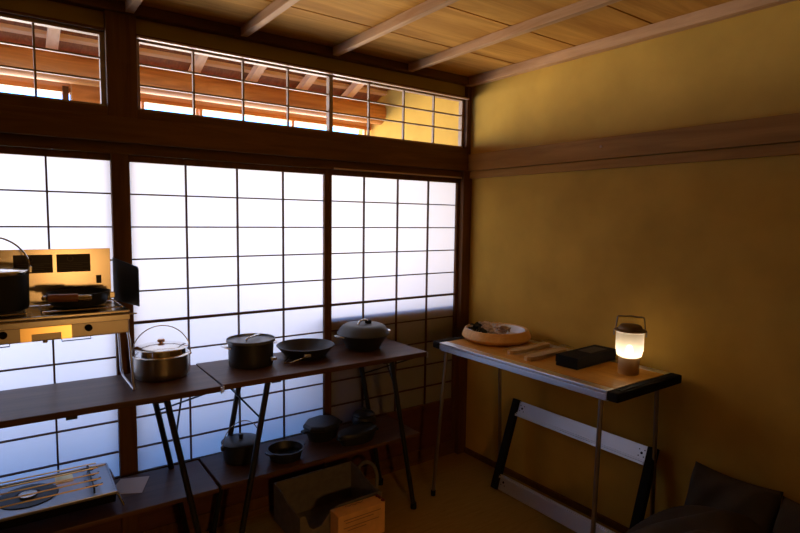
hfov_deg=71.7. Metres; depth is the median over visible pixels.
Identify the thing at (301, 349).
frying pan
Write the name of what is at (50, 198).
door
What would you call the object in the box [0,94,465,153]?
trim
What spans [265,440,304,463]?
pan
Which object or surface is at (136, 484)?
card
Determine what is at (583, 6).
trim
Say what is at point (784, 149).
trim
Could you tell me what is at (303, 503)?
storage box
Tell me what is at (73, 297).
frying pan
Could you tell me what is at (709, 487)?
cushion
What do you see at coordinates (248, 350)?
cooking pot
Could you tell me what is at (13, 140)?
trim
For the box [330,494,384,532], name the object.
carton
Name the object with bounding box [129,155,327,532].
door
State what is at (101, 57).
window
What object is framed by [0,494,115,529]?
tray
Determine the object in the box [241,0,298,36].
trim
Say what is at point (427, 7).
trim
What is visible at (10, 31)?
roof
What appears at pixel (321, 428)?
pot
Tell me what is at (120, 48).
trim
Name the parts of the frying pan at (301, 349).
folding handle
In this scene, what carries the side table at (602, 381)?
on the floor
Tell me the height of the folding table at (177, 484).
0.830 m
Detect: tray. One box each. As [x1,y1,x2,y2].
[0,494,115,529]
[556,356,614,369]
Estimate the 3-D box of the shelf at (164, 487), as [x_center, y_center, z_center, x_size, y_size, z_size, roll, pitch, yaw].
[-1.259,0.927,2.109,1.037,0.018,0.320,-3,6,-35]
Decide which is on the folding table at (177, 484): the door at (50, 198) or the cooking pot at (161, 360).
the cooking pot at (161, 360)
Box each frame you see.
[334,168,461,177]
[490,398,659,532]
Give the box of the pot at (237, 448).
[221,420,258,465]
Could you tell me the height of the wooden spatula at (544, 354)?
0.032 m
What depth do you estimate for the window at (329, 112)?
2.77 m
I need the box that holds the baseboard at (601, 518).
[464,447,628,532]
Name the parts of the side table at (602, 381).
leg, leg, rail, leg, rail, leg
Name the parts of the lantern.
globe, handle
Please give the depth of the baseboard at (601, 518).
3.01 m
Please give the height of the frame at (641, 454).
0.489 m
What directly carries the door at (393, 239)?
in the wall
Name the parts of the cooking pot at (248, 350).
lid, lid handle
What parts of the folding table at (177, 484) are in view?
tabletop burner, catch plate, leg, leg, leg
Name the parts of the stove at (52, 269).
knob, lid, bail handle, stove cookpot, wire handle, burner, knob, leg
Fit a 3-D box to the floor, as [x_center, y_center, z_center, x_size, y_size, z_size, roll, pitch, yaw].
[-0.033,1.472,0.746,4.300,0.060,4.250,-3,6,-36]
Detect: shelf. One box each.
[0,460,218,532]
[200,415,419,489]
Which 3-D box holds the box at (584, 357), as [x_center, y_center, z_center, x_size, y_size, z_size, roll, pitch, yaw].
[0.865,0.418,2.567,0.320,0.053,0.114,-3,6,-39]
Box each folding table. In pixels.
[0,365,222,532]
[196,338,427,532]
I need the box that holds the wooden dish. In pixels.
[462,322,530,345]
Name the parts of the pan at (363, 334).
lid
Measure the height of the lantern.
0.254 m
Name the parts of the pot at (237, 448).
lid, bail handle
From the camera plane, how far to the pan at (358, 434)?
2.72 m
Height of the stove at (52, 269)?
0.596 m
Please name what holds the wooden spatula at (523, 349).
on the side table at (602, 381)
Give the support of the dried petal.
in the wooden dish
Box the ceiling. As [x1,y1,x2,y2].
[120,0,732,76]
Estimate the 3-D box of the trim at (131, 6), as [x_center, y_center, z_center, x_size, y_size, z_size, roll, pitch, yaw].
[0.084,-0.904,0.630,0.032,0.041,4.088,-3,6,-36]
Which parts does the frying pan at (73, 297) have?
handle, rivet plate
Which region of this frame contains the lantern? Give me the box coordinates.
[613,315,646,375]
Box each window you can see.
[0,13,105,105]
[136,35,468,147]
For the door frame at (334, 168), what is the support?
attached to the wall
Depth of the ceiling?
2.44 m
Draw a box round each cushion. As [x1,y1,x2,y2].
[626,505,759,532]
[684,461,783,532]
[772,496,799,532]
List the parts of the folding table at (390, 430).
leg, leg, leg, leg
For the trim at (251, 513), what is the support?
attached to the wall
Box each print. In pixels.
[16,257,49,271]
[59,256,87,270]
[344,508,380,530]
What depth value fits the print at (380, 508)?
2.58 m
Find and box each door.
[0,146,121,532]
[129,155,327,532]
[328,169,459,475]
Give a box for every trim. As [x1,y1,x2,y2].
[0,0,468,96]
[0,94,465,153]
[0,104,467,170]
[0,133,460,178]
[103,10,137,118]
[110,153,138,532]
[125,0,142,12]
[180,448,453,532]
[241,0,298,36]
[333,0,458,55]
[408,0,621,71]
[454,171,471,453]
[463,86,471,153]
[466,0,795,86]
[468,113,799,170]
[469,142,799,178]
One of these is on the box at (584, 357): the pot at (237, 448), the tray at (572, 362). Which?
the tray at (572, 362)
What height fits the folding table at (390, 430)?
0.830 m
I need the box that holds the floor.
[202,453,620,532]
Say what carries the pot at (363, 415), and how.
on the folding table at (390, 430)
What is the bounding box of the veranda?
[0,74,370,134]
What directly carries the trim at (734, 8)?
attached to the wall
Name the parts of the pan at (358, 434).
lid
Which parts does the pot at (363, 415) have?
lid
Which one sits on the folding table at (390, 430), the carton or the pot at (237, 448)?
the pot at (237, 448)
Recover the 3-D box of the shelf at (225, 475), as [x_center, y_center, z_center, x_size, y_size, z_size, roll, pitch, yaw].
[-0.409,0.886,2.724,1.037,0.018,0.320,-3,6,-35]
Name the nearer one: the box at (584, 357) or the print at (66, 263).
the print at (66, 263)
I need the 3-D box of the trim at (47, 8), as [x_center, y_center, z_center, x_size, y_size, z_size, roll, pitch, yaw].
[-1.226,-1.207,2.213,4.100,0.503,0.085,-3,6,-36]
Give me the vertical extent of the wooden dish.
0.068 m
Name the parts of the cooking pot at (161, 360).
lid, bail handle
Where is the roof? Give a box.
[0,19,388,124]
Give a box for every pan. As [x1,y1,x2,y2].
[41,288,114,307]
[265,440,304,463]
[276,338,334,363]
[334,319,390,350]
[336,423,377,445]
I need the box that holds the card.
[116,476,148,493]
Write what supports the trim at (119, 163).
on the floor
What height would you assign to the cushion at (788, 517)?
0.475 m
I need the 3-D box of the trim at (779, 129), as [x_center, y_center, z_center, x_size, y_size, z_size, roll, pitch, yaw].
[1.623,-0.487,1.798,0.032,0.102,4.099,-3,6,-36]
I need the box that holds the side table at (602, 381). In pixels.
[431,336,681,532]
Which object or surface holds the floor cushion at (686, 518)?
on the floor
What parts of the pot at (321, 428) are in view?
lid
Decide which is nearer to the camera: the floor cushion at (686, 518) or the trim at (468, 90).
the floor cushion at (686, 518)
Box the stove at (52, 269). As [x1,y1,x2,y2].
[0,237,139,389]
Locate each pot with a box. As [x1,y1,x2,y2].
[132,325,191,381]
[221,333,277,368]
[221,420,258,465]
[301,415,341,442]
[352,407,375,424]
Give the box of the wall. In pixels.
[358,0,799,527]
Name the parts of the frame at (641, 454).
rail, rail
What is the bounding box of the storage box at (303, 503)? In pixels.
[274,460,381,532]
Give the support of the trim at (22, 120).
attached to the wall
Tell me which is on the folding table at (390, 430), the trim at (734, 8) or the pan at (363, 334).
the pan at (363, 334)
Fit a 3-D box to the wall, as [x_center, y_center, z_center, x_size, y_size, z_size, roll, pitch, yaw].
[1.313,-0.154,2.361,0.100,3.060,5.520,-3,6,-36]
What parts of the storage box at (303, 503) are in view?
panel, panel, panel, panel, strap handle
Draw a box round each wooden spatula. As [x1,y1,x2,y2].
[507,342,549,353]
[524,348,566,360]
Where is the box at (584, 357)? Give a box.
[555,345,615,369]
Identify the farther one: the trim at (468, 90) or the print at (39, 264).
the trim at (468, 90)
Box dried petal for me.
[481,324,493,329]
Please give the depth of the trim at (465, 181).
3.48 m

